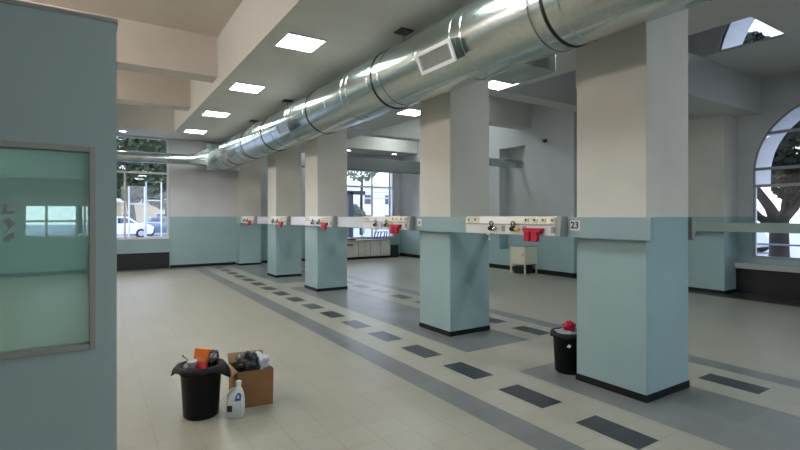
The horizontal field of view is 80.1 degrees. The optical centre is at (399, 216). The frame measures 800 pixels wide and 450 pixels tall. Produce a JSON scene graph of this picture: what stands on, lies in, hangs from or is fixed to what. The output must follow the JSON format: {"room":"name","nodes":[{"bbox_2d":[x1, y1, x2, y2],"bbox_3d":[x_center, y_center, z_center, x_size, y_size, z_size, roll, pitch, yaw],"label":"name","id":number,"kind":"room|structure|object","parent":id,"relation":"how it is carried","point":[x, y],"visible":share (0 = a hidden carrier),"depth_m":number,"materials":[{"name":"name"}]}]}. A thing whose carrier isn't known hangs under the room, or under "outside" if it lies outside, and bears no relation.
{"room":"hospital ward","nodes":[
{"label":"hospital ward","id":0,"kind":"room"},
{"bbox_2d":[0,149,88,180],"bbox_3d":[-10.287,-2.080,10.507,6.050,2.340,0.400,0,0,-33],"label":"wall","id":1,"kind":"structure","parent":0,"point":[18,164],"depth_m":11.40,"materials":[{"name":"teal paint"}]},
{"bbox_2d":[0,2,116,449],"bbox_3d":[-3.814,0.357,0.462,6.082,2.385,0.100,0,0,-33],"label":"wall","id":2,"kind":"structure","parent":0,"point":[58,71],"depth_m":1.97,"materials":[{"name":"paint"}]},
{"bbox_2d":[0,140,95,360],"bbox_3d":[-1.984,0.133,1.613,1.606,0.855,0.082,0,0,-33],"label":"window","id":3,"kind":"structure","parent":2,"relation":"in","point":[8,354],"depth_m":1.99,"materials":[{"name":"grey"}]},
{"bbox_2d":[0,0,117,25],"bbox_3d":[-3.812,-0.844,0.463,6.086,0.018,0.108,0,0,-33],"label":"trim","id":4,"kind":"structure","parent":2,"relation":"attached to","point":[15,2],"depth_m":1.95,"materials":[{"name":"grey"}]},
{"bbox_2d":[28,0,242,36],"bbox_3d":[-4.057,-3.350,2.504,7.880,0.200,20.600,0,0,-33],"label":"ceiling","id":5,"kind":"structure","parent":0,"point":[206,17],"depth_m":7.51,"materials":[{"name":"paint"}]},
{"bbox_2d":[19,0,216,82],"bbox_3d":[-6.747,-2.890,6.690,7.880,0.720,0.450,0,0,-33],"label":"ceiling beam","id":6,"kind":"structure","parent":5,"relation":"attached to","point":[141,47],"depth_m":8.19,"materials":[{"name":"paint"}]},
{"bbox_2d":[117,69,190,110],"bbox_3d":[-8.298,-2.890,9.104,7.880,0.720,0.450,0,0,-33],"label":"beam","id":7,"kind":"structure","parent":5,"relation":"attached to","point":[133,88],"depth_m":10.66,"materials":[{"name":"paint"}]},
{"bbox_2d":[0,134,399,273],"bbox_3d":[-6.056,-0.865,15.068,18.100,4.830,0.300,0,0,-33],"label":"wall","id":8,"kind":"structure","parent":0,"point":[202,202],"depth_m":14.49,"materials":[{"name":"paint"}]},
{"bbox_2d":[23,204,88,237],"bbox_3d":[-9.292,0.120,12.917,1.470,0.900,0.060,0,0,-33],"label":"window","id":9,"kind":"structure","parent":8,"relation":"in","point":[46,220],"depth_m":12.84,"materials":[{"name":"white paint"}]},
{"bbox_2d":[117,134,168,239],"bbox_3d":[-7.727,-0.840,13.923,1.750,3.020,0.060,0,0,-33],"label":"window","id":10,"kind":"structure","parent":8,"relation":"in","point":[128,136],"depth_m":14.03,"materials":[{"name":"white paint"}]},
{"bbox_2d":[117,239,170,253],"bbox_3d":[-7.719,0.870,13.791,1.960,0.400,0.050,0,0,-33],"label":"trim","id":11,"kind":"structure","parent":8,"relation":"attached to","point":[135,245],"depth_m":13.90,"materials":[{"name":"teal paint"}]},
{"bbox_2d":[0,252,399,276],"bbox_3d":[-6.795,1.310,14.396,16.130,0.480,0.030,0,0,-33],"label":"baseboard","id":12,"kind":"structure","parent":8,"relation":"attached to","point":[132,261],"depth_m":13.88,"materials":[{"name":"black rubber"}]},
{"bbox_2d":[236,158,260,265],"bbox_3d":[-4.891,-0.400,15.383,0.694,3.900,0.427,0,0,-33],"label":"column","id":13,"kind":"structure","parent":8,"relation":"attached to","point":[248,177],"depth_m":15.21,"materials":[{"name":"paint"}]},
{"bbox_2d":[347,170,393,238],"bbox_3d":[-1.249,-0.460,18.085,2.350,2.580,0.060,0,0,-33],"label":"window","id":14,"kind":"structure","parent":8,"relation":"in","point":[371,186],"depth_m":18.20,"materials":[{"name":"white paint"}]},
{"bbox_2d":[0,256,799,449],"bbox_3d":[-0.461,1.550,5.528,17.200,0.001,21.800,0,0,-33],"label":"floor","id":15,"kind":"structure","parent":0,"point":[355,367],"depth_m":4.98,"materials":[{"name":"beige tile"}]},
{"bbox_2d":[171,357,230,420],"bbox_3d":[-1.556,1.349,3.724,0.410,0.402,0.355,0,0,-33],"label":"waste bin","id":16,"kind":"object","parent":15,"relation":"on","point":[200,388],"visible":0.86,"depth_m":3.61,"materials":[{"name":"black plastic"}]},
{"bbox_2d":[187,359,196,368],"bbox_3d":[-1.599,1.154,3.663,0.075,0.095,0.075,0,0,-41],"label":"paper cup","id":17,"kind":"object","parent":16,"relation":"in","point":[192,363],"visible":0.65,"depth_m":3.65,"materials":[{"name":"white paper"}]},
{"bbox_2d":[195,361,206,368],"bbox_3d":[-1.534,1.165,3.677,0.099,0.096,0.085,0,0,10],"label":"wrapper","id":18,"kind":"object","parent":16,"relation":"on","point":[201,365],"visible":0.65,"depth_m":3.65,"materials":[{"name":"red plastic"}]},
{"bbox_2d":[193,348,210,363],"bbox_3d":[-1.571,1.108,3.776,0.127,0.129,0.056,0,0,0],"label":"carton","id":19,"kind":"object","parent":16,"relation":"in","point":[201,354],"visible":0.65,"depth_m":3.76,"materials":[{"name":"orange cardboard"}]},
{"bbox_2d":[207,350,218,366],"bbox_3d":[-1.482,1.123,3.766,0.096,0.133,0.080,0,0,-33],"label":"jar","id":20,"kind":"object","parent":16,"relation":"in","point":[209,363],"visible":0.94,"depth_m":3.75,"materials":[{"name":"clear plastic"}]},
{"bbox_2d":[220,380,244,417],"bbox_3d":[-1.304,1.414,3.691,0.186,0.272,0.094,0,0,-8],"label":"jug","id":21,"kind":"object","parent":15,"relation":"on","point":[235,403],"visible":1,"depth_m":3.66,"materials":[{"name":"grey plastic"}]},
{"bbox_2d":[227,349,273,407],"bbox_3d":[-1.285,1.365,4.012,0.346,0.369,0.380,0,0,-33],"label":"cardboard box","id":22,"kind":"object","parent":15,"relation":"on","point":[257,385],"visible":0.65,"depth_m":3.90,"materials":[{"name":"brown cardboard"}]},
{"bbox_2d":[234,351,259,371],"bbox_3d":[-1.266,1.243,3.989,0.242,0.269,0.216,0,0,-33],"label":"garbage bag","id":23,"kind":"object","parent":22,"relation":"in","point":[246,361],"visible":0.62,"depth_m":3.92,"materials":[{"name":"grey plastic"}]},
{"bbox_2d":[256,351,270,368],"bbox_3d":[-1.165,1.265,4.032,0.169,0.225,0.164,0,0,6],"label":"plastic bag","id":24,"kind":"object","parent":22,"relation":"in","point":[263,360],"visible":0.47,"depth_m":3.99,"materials":[{"name":"grey plastic"}]},
{"bbox_2d":[267,144,301,277],"bbox_3d":[-3.034,-0.400,12.492,0.694,3.900,0.694,0,0,-33],"label":"column","id":25,"kind":"structure","parent":15,"relation":"on","point":[284,167],"depth_m":12.21,"materials":[{"name":"paint"}]},
{"bbox_2d":[305,128,347,291],"bbox_3d":[-1.596,-0.400,10.254,0.694,3.900,0.694,0,0,-33],"label":"column","id":26,"kind":"structure","parent":15,"relation":"on","point":[325,156],"depth_m":9.98,"materials":[{"name":"paint"}]},
{"bbox_2d":[347,241,357,259],"bbox_3d":[-1.970,1.222,17.145,0.770,0.655,0.580,0,0,-33],"label":"base cabinet","id":27,"kind":"object","parent":15,"relation":"on","point":[352,247],"visible":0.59,"depth_m":17.01,"materials":[{"name":"grey laminate"}]},
{"bbox_2d":[347,239,391,241],"bbox_3d":[-1.396,0.872,17.509,2.220,0.043,0.610,0,0,-33],"label":"countertop","id":28,"kind":"structure","parent":27,"relation":"on","point":[356,239],"depth_m":17.51,"materials":[{"name":"stone"}]},
{"bbox_2d":[372,231,388,238],"bbox_3d":[-0.728,0.710,17.932,0.623,0.280,0.240,0,0,-33],"label":"dish rack","id":29,"kind":"object","parent":28,"relation":"on","point":[381,231],"visible":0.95,"depth_m":17.91,"materials":[{"name":"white plastic"}]},
{"bbox_2d":[357,241,369,258],"bbox_3d":[-1.432,1.222,17.491,0.490,0.655,0.580,0,0,-33],"label":"base cabinet","id":30,"kind":"object","parent":15,"relation":"on","point":[363,246],"visible":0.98,"depth_m":17.26,"materials":[{"name":"grey laminate"}]},
{"bbox_2d":[369,241,379,258],"bbox_3d":[-1.041,1.222,17.743,0.420,0.655,0.580,0,0,-33],"label":"base cabinet","id":31,"kind":"object","parent":15,"relation":"on","point":[374,245],"visible":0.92,"depth_m":17.51,"materials":[{"name":"grey laminate"}]},
{"bbox_2d":[379,240,389,257],"bbox_3d":[-0.679,1.222,17.975,0.420,0.655,0.580,0,0,-33],"label":"base cabinet","id":32,"kind":"object","parent":15,"relation":"on","point":[385,244],"visible":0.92,"depth_m":17.74,"materials":[{"name":"grey laminate"}]},
{"bbox_2d":[389,244,398,257],"bbox_3d":[-0.287,1.310,18.096,0.340,0.480,0.380,0,0,-33],"label":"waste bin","id":33,"kind":"object","parent":15,"relation":"on","point":[394,248],"visible":0.77,"depth_m":17.93,"materials":[{"name":"black plastic"}]},
{"bbox_2d":[419,80,489,336],"bbox_3d":[0.750,-0.400,6.603,0.694,3.900,0.694,0,0,-33],"label":"column","id":34,"kind":"structure","parent":15,"relation":"on","point":[454,125],"depth_m":6.33,"materials":[{"name":"paint"}]},
{"bbox_2d":[514,265,532,273],"bbox_3d":[3.380,1.450,13.036,0.340,0.200,0.380,0,0,-33],"label":"crate","id":35,"kind":"object","parent":15,"relation":"on","point":[517,268],"visible":1,"depth_m":12.91,"materials":[{"name":"black plastic"}]},
{"bbox_2d":[510,245,537,274],"bbox_3d":[3.378,1.175,13.034,0.515,0.750,0.550,0,0,-33],"label":"base cabinet","id":36,"kind":"object","parent":15,"relation":"on","point":[524,255],"visible":0.98,"depth_m":12.86,"materials":[{"name":"beige plastic"}]},
{"bbox_2d":[550,327,576,374],"bbox_3d":[1.691,1.349,4.772,0.360,0.402,0.362,0,0,-33],"label":"waste bin","id":37,"kind":"object","parent":15,"relation":"on","point":[565,345],"visible":0.68,"depth_m":4.65,"materials":[{"name":"black plastic"}]},
{"bbox_2d":[554,328,576,334],"bbox_3d":[1.689,1.169,4.772,0.293,0.072,0.277,0,0,-8],"label":"crumpled bag","id":38,"kind":"object","parent":37,"relation":"in","point":[561,330],"visible":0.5,"depth_m":4.72,"materials":[{"name":"grey plastic"}]},
{"bbox_2d":[562,320,575,331],"bbox_3d":[1.700,1.104,4.768,0.126,0.132,0.128,0,0,-45],"label":"wrapper","id":39,"kind":"object","parent":38,"relation":"on","point":[569,325],"visible":0.93,"depth_m":4.73,"materials":[{"name":"red plastic"}]},
{"bbox_2d":[576,8,689,402],"bbox_3d":[2.150,-0.400,4.424,0.694,3.900,0.694,0,0,-33],"label":"column","id":40,"kind":"structure","parent":15,"relation":"on","point":[632,83],"depth_m":4.17,"materials":[{"name":"paint"}]},
{"bbox_2d":[237,217,654,240],"bbox_3d":[-1.522,0.102,9.410,0.076,0.195,13.200,0,0,-33],"label":"rail","id":41,"kind":"object","parent":40,"relation":"attached to","point":[616,228],"visible":0.63,"depth_m":4.34,"materials":[{"name":"white plastic"}]},
{"bbox_2d":[241,216,256,225],"bbox_3d":[-4.355,0.132,13.623,0.160,0.277,1.350,0,0,-33],"label":"outlet","id":42,"kind":"object","parent":41,"relation":"attached to","point":[244,219],"visible":0.96,"depth_m":13.49,"materials":[{"name":"white plastic"}]},
{"bbox_2d":[268,216,290,226],"bbox_3d":[-2.933,0.132,11.410,0.160,0.277,1.350,0,0,-33],"label":"outlet","id":43,"kind":"object","parent":41,"relation":"attached to","point":[273,220],"visible":0.97,"depth_m":11.23,"materials":[{"name":"white plastic"}]},
{"bbox_2d":[305,216,336,229],"bbox_3d":[-1.587,0.132,9.315,0.160,0.277,1.350,0,0,-33],"label":"outlet","id":44,"kind":"object","parent":41,"relation":"attached to","point":[313,221],"visible":0.98,"depth_m":9.20,"materials":[{"name":"white plastic"}]},
{"bbox_2d":[321,222,327,229],"bbox_3d":[-1.429,0.181,8.976,0.058,0.133,0.248,0,0,-33],"label":"holder","id":45,"kind":"object","parent":44,"relation":"hanging from","point":[323,224],"visible":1,"depth_m":8.93,"materials":[{"name":"red plastic"}]},
{"bbox_2d":[363,216,414,232],"bbox_3d":[-0.222,0.132,7.191,0.160,0.277,1.350,0,0,-33],"label":"outlet","id":46,"kind":"object","parent":41,"relation":"attached to","point":[375,222],"visible":0.98,"depth_m":7.08,"materials":[{"name":"white plastic"}]},
{"bbox_2d":[390,224,401,233],"bbox_3d":[-0.064,0.181,6.851,0.058,0.133,0.248,0,0,-33],"label":"holder","id":47,"kind":"object","parent":46,"relation":"hanging from","point":[394,229],"visible":1,"depth_m":6.81,"materials":[{"name":"red plastic"}]},
{"bbox_2d":[417,219,421,225],"bbox_3d":[0.270,0.085,6.568,0.010,0.100,0.100,0,0,-33],"label":"number plate","id":48,"kind":"object","parent":41,"relation":"attached to","point":[419,221],"visible":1,"depth_m":6.56,"materials":[{"name":"white plastic"}]},
{"bbox_2d":[466,216,566,240],"bbox_3d":[1.156,0.132,5.046,0.160,0.277,1.350,0,0,-33],"label":"outlet","id":49,"kind":"object","parent":41,"relation":"attached to","point":[556,226],"visible":0.99,"depth_m":4.93,"materials":[{"name":"white plastic"}]},
{"bbox_2d":[522,228,544,241],"bbox_3d":[1.314,0.181,4.706,0.058,0.133,0.248,0,0,-33],"label":"holder","id":50,"kind":"object","parent":49,"relation":"hanging from","point":[529,234],"visible":1,"depth_m":4.68,"materials":[{"name":"red plastic"}]},
{"bbox_2d":[570,220,579,230],"bbox_3d":[1.634,0.085,4.443,0.011,0.100,0.110,0,0,-33],"label":"number plate","id":51,"kind":"object","parent":41,"relation":"attached to","point":[574,224],"visible":1,"depth_m":4.44,"materials":[{"name":"white plastic"}]},
{"bbox_2d":[688,217,694,239],"bbox_3d":[-0.118,0.110,8.649,0.060,0.210,10.300,0,0,-33],"label":"rail","id":52,"kind":"object","parent":40,"relation":"attached to","point":[691,220],"visible":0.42,"depth_m":4.31,"materials":[{"name":"silver metal"}]},
{"bbox_2d":[26,225,799,257],"bbox_3d":[-10.505,1.620,34.852,140.000,0.100,150.000,0,0,-33],"label":"pavement","id":53,"kind":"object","parent":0,"point":[31,230],"depth_m":43.70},
{"bbox_2d":[75,206,82,232],"bbox_3d":[-30.223,-3.111,44.783,6.244,9.363,4.754,0,0,-33],"label":"tree","id":54,"kind":"object","parent":53,"relation":"on","point":[80,224],"visible":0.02,"depth_m":44.62,"materials":[{"name":"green plant"}]},
{"bbox_2d":[86,217,153,236],"bbox_3d":[-20.317,0.790,34.491,4.300,1.560,1.770,0,0,-33],"label":"car","id":55,"kind":"object","parent":53,"relation":"on","point":[137,230],"visible":0.54,"depth_m":34.21,"materials":[{"name":"white paint"}]},
{"bbox_2d":[128,186,144,237],"bbox_3d":[-10.427,0.192,18.856,0.596,2.755,0.056,0,0,-33],"label":"frame","id":56,"kind":"object","parent":53,"relation":"on","point":[129,203],"visible":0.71,"depth_m":18.70,"materials":[{"name":"silver metal"}]},
{"bbox_2d":[117,200,164,222],"bbox_3d":[-29.605,-0.180,61.804,14.400,3.500,8.400,0,0,-33],"label":"building","id":57,"kind":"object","parent":53,"relation":"on","point":[152,211],"visible":0.09,"depth_m":56.33,"materials":[{"name":"white paint"}]},
{"bbox_2d":[117,137,166,219],"bbox_3d":[-22.424,-3.873,40.346,8.832,10.936,5.213,0,0,-33],"label":"tree","id":58,"kind":"object","parent":53,"relation":"on","point":[153,181],"visible":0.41,"depth_m":39.73,"materials":[{"name":"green plant"}]},
{"bbox_2d":[145,182,161,236],"bbox_3d":[-9.922,0.092,19.180,0.596,2.955,0.056,0,0,-33],"label":"frame","id":59,"kind":"object","parent":53,"relation":"on","point":[146,200],"visible":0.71,"depth_m":19.02,"materials":[{"name":"silver metal"}]},
{"bbox_2d":[141,217,166,235],"bbox_3d":[-19.391,0.790,39.246,4.300,1.560,1.770,0,0,-41],"label":"car","id":60,"kind":"object","parent":53,"relation":"on","point":[157,226],"visible":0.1,"depth_m":38.15,"materials":[{"name":"blue"}]},
{"bbox_2d":[148,140,166,216],"bbox_3d":[-22.515,-2.975,46.119,5.803,9.089,4.632,0,0,-33],"label":"tree","id":61,"kind":"object","parent":53,"relation":"on","point":[164,202],"visible":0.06,"depth_m":45.39,"materials":[{"name":"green plant"}]},
{"bbox_2d":[353,204,365,216],"bbox_3d":[-2.674,0.407,27.429,1.568,2.325,1.113,0,0,-33],"label":"tree","id":62,"kind":"object","parent":53,"relation":"on","point":[357,212],"visible":0.36,"depth_m":27.24,"materials":[{"name":"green plant"}]},
{"bbox_2d":[347,171,377,234],"bbox_3d":[-3.320,-2.040,40.679,3.144,7.220,2.993,0,0,-33],"label":"tree","id":63,"kind":"object","parent":53,"relation":"on","point":[352,174],"visible":0.29,"depth_m":40.56,"materials":[{"name":"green plant"}]},
{"bbox_2d":[347,184,390,215],"bbox_3d":[-3.827,-1.330,68.858,16.400,5.800,8.400,0,0,-33],"label":"building","id":64,"kind":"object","parent":53,"relation":"on","point":[380,206],"visible":0.16,"depth_m":64.42,"materials":[{"name":"white paint"}]},
{"bbox_2d":[347,185,390,236],"bbox_3d":[0.220,0.030,24.644,6.626,3.080,0.400,0,0,-36],"label":"canopy","id":65,"kind":"object","parent":53,"relation":"on","point":[350,194],"visible":0.29,"depth_m":22.78,"materials":[{"name":"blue metal"}]},
{"bbox_2d":[757,220,768,251],"bbox_3d":[14.570,0.790,21.723,1.770,1.560,4.300,0,0,-33],"label":"car","id":66,"kind":"object","parent":53,"relation":"on","point":[761,237],"visible":0.09,"depth_m":19.69,"materials":[{"name":"white paint"}]},
{"bbox_2d":[743,31,799,256],"bbox_3d":[9.522,-1.630,11.883,3.103,6.415,3.021,0,0,-8],"label":"tree","id":67,"kind":"object","parent":53,"relation":"on","point":[787,152],"visible":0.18,"depth_m":11.85,"materials":[{"name":"black plant"}]},
{"bbox_2d":[757,243,799,246],"bbox_3d":[9.484,1.095,9.659,0.049,0.950,8.049,0,0,-33],"label":"fence","id":68,"kind":"object","parent":53,"relation":"on","point":[757,243],"visible":0.02,"depth_m":10.89,"materials":[{"name":"white metal"}]},
{"bbox_2d":[117,0,799,156],"bbox_3d":[-0.461,-4.000,5.528,17.200,3.300,21.800,0,0,-33],"label":"ceiling","id":69,"kind":"structure","parent":0,"point":[355,32],"depth_m":7.17,"materials":[{"name":"paint"}]},
{"bbox_2d":[183,129,207,133],"bbox_3d":[-5.637,-2.340,13.102,0.540,0.020,0.540,0,0,-33],"label":"recessed light","id":70,"kind":"object","parent":69,"relation":"in","point":[185,130],"visible":1,"depth_m":13.10,"materials":[{"name":"white plastic"}]},
{"bbox_2d":[185,130,205,133],"bbox_3d":[-5.637,-2.342,13.102,0.500,0.012,0.500,0,0,-33],"label":"diffuser","id":71,"kind":"object","parent":70,"relation":"attached to","point":[186,131],"depth_m":13.09,"materials":[{"name":"white plastic"}]},
{"bbox_2d":[201,110,230,117],"bbox_3d":[-4.210,-2.340,10.881,0.540,0.020,0.540,0,0,-33],"label":"recessed light","id":72,"kind":"object","parent":69,"relation":"in","point":[206,112],"visible":1,"depth_m":10.82,"materials":[{"name":"white plastic"}]},
{"bbox_2d":[203,111,228,116],"bbox_3d":[-4.210,-2.342,10.881,0.500,0.012,0.500,0,0,-33],"label":"diffuser","id":73,"kind":"object","parent":72,"relation":"attached to","point":[206,113],"depth_m":10.86,"materials":[{"name":"white plastic"}]},
{"bbox_2d":[228,82,265,93],"bbox_3d":[-2.788,-2.340,8.668,0.540,0.020,0.540,0,0,-33],"label":"recessed light","id":74,"kind":"object","parent":69,"relation":"in","point":[236,86],"visible":1,"depth_m":8.62,"materials":[{"name":"white plastic"}]},
{"bbox_2d":[274,32,326,52],"bbox_3d":[-1.345,-2.340,6.422,0.540,0.020,0.540,0,0,-33],"label":"recessed light","id":75,"kind":"object","parent":69,"relation":"in","point":[290,40],"visible":1,"depth_m":6.39,"materials":[{"name":"white plastic"}]},
{"bbox_2d":[347,127,371,132],"bbox_3d":[-1.130,-2.340,12.896,0.540,0.020,0.540,0,0,-33],"label":"recessed light","id":76,"kind":"object","parent":69,"relation":"in","point":[354,129],"visible":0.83,"depth_m":12.82,"materials":[{"name":"white metal"}]},
{"bbox_2d":[347,128,367,131],"bbox_3d":[-1.130,-2.342,12.896,0.500,0.012,0.500,0,0,-33],"label":"diffuser","id":77,"kind":"object","parent":76,"relation":"attached to","point":[351,129],"depth_m":12.94,"materials":[{"name":"grey"}]},
{"bbox_2d":[396,108,419,115],"bbox_3d":[0.276,-2.340,10.708,0.540,0.020,0.540,0,0,-33],"label":"recessed light","id":78,"kind":"object","parent":69,"relation":"in","point":[411,112],"visible":0.76,"depth_m":10.70,"materials":[{"name":"white plastic"}]},
{"bbox_2d":[205,0,710,170],"bbox_3d":[0.148,-1.873,5.838,0.960,0.954,21.057,0,0,-33],"label":"air duct","id":79,"kind":"object","parent":69,"relation":"hanging from","point":[512,42],"visible":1,"depth_m":4.78,"materials":[{"name":"metal"}]},
{"bbox_2d":[117,149,207,165],"bbox_3d":[-9.418,-1.741,11.802,8.712,0.498,0.480,0,0,-33],"label":"duct","id":80,"kind":"object","parent":79,"relation":"attached to","point":[200,158],"visible":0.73,"depth_m":13.44,"materials":[{"name":"metal"}]},
{"bbox_2d":[221,150,232,159],"bbox_3d":[-4.494,-1.603,12.386,0.220,0.248,0.560,0,0,-33],"label":"outlet","id":81,"kind":"object","parent":79,"relation":"attached to","point":[227,154],"depth_m":12.24,"materials":[{"name":"silver metal"}]},
{"bbox_2d":[275,119,295,135],"bbox_3d":[-2.062,-1.603,8.600,0.220,0.248,0.560,0,0,-33],"label":"outlet","id":82,"kind":"object","parent":79,"relation":"attached to","point":[287,127],"depth_m":8.51,"materials":[{"name":"silver metal"}]},
{"bbox_2d":[415,37,463,74],"bbox_3d":[0.398,-1.603,4.772,0.220,0.248,0.560,0,0,-33],"label":"outlet","id":83,"kind":"object","parent":79,"relation":"attached to","point":[448,54],"depth_m":4.70,"materials":[{"name":"silver metal"}]},
{"bbox_2d":[484,55,555,84],"bbox_3d":[1.181,-1.503,4.729,0.420,0.206,0.560,0,0,-33],"label":"outlet","id":84,"kind":"object","parent":79,"relation":"attached to","point":[525,71],"depth_m":4.63,"materials":[{"name":"metal"}]},
{"bbox_2d":[489,80,520,89],"bbox_3d":[1.740,-2.340,8.428,0.540,0.020,0.540,0,0,-33],"label":"recessed light","id":85,"kind":"object","parent":69,"relation":"in","point":[494,85],"visible":0.37,"depth_m":8.49,"materials":[{"name":"white plastic"}]},
{"bbox_2d":[489,81,511,89],"bbox_3d":[1.740,-2.342,8.428,0.500,0.012,0.500,0,0,-33],"label":"diffuser","id":86,"kind":"object","parent":85,"relation":"attached to","point":[494,85],"depth_m":8.49,"materials":[{"name":"white plastic"}]},
{"bbox_2d":[400,104,576,272],"bbox_3d":[2.714,-0.865,15.710,1.250,4.830,8.100,0,0,-33],"label":"wall","id":87,"kind":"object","parent":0,"point":[546,184],"visible":0.29,"depth_m":13.04,"materials":[{"name":"paint"}]},
{"bbox_2d":[400,253,576,277],"bbox_3d":[2.633,1.490,15.637,1.065,0.120,8.095,0,0,-33],"label":"baseboard","id":88,"kind":"structure","parent":87,"relation":"attached to","point":[539,271],"depth_m":12.88,"materials":[{"name":"black"}]},
{"bbox_2d":[688,17,799,265],"bbox_3d":[9.363,-2.050,7.026,0.950,7.200,13.700,0,0,-33],"label":"wall","id":89,"kind":"structure","parent":0,"point":[780,94],"depth_m":9.71,"materials":[{"name":"paint"}]},
{"bbox_2d":[492,70,576,111],"bbox_3d":[3.689,-2.850,10.631,4.700,0.800,0.400,0,0,-33],"label":"beam","id":90,"kind":"structure","parent":89,"relation":"attached to","point":[559,91],"depth_m":10.15,"materials":[{"name":"paint"}]},
{"bbox_2d":[576,52,760,116],"bbox_3d":[5.013,-2.400,8.570,4.700,0.700,0.800,0,0,-33],"label":"beam","id":91,"kind":"structure","parent":89,"relation":"attached to","point":[714,88],"depth_m":8.76,"materials":[{"name":"paint"}]},
{"bbox_2d":[688,114,737,293],"bbox_3d":[6.524,-0.250,10.011,0.614,3.600,0.807,0,0,-33],"label":"column","id":92,"kind":"structure","parent":89,"relation":"attached to","point":[712,140],"depth_m":9.75,"materials":[{"name":"paint"}]},
{"bbox_2d":[695,222,799,233],"bbox_3d":[8.169,0.210,6.604,0.085,0.180,8.280,0,0,-33],"label":"wall rail","id":93,"kind":"object","parent":92,"relation":"attached to","point":[699,226],"visible":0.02,"depth_m":8.98,"materials":[{"name":"grey"}]},
{"bbox_2d":[719,23,730,50],"bbox_3d":[7.912,-4.027,8.554,0.068,2.314,4.068,0,0,-33],"label":"window","id":94,"kind":"structure","parent":89,"relation":"in","point":[729,24],"depth_m":10.11,"materials":[{"name":"grey paint"}]},
{"bbox_2d":[734,262,799,272],"bbox_3d":[9.748,0.995,5.363,0.200,0.110,10.485,0,0,-33],"label":"trim","id":95,"kind":"structure","parent":89,"relation":"attached to","point":[757,266],"depth_m":9.26,"materials":[{"name":"stone"}]},
{"bbox_2d":[736,268,799,298],"bbox_3d":[9.782,1.300,5.384,0.120,0.500,10.485,0,0,-33],"label":"trim","id":96,"kind":"structure","parent":89,"relation":"attached to","point":[751,281],"depth_m":9.29,"materials":[{"name":"black paint"}]},
{"bbox_2d":[753,104,799,260],"bbox_3d":[7.919,-0.732,8.487,0.068,3.164,2.828,0,0,-33],"label":"window","id":97,"kind":"structure","parent":89,"relation":"in","point":[769,132],"depth_m":9.40,"materials":[{"name":"grey paint"}]},
{"bbox_2d":[702,34,799,78],"bbox_3d":[6.591,-2.770,8.288,2.350,0.040,1.380,0,0,-33],"label":"ceiling","id":98,"kind":"structure","parent":0,"point":[778,54],"depth_m":8.22,"materials":[{"name":"paint"}]},
{"bbox_3d":[1.675,-3.350,13.765,4.700,0.200,7.850,0,0,-33],"label":"ceiling","id":99,"kind":"structure","parent":0,"visible":0},
{"bbox_2d":[301,153,419,173],"bbox_3d":[-1.377,-2.415,16.332,4.940,1.670,0.250,0,0,-33],"label":"duct","id":100,"kind":"object","parent":99,"relation":"hanging from","point":[353,163],"visible":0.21,"depth_m":16.65,"materials":[{"name":"grey metal"}]},
{"bbox_2d":[360,117,419,141],"bbox_3d":[0.635,-2.850,15.384,4.700,0.800,0.400,0,0,-33],"label":"trim","id":101,"kind":"structure","parent":99,"relation":"attached to","point":[408,130],"depth_m":14.81,"materials":[{"name":"paint"}]},
{"bbox_2d":[489,157,523,168],"bbox_3d":[2.519,-2.321,13.267,2.420,1.858,0.256,0,0,-33],"label":"duct","id":102,"kind":"object","parent":99,"relation":"hanging from","point":[496,162],"visible":0.2,"depth_m":13.45,"materials":[{"name":"metal"}]},
{"bbox_2d":[489,96,530,129],"bbox_3d":[2.419,-2.850,12.608,4.700,0.800,0.400,0,0,-33],"label":"trim","id":103,"kind":"structure","parent":99,"relation":"attached to","point":[505,113],"depth_m":12.71,"materials":[{"name":"paint"}]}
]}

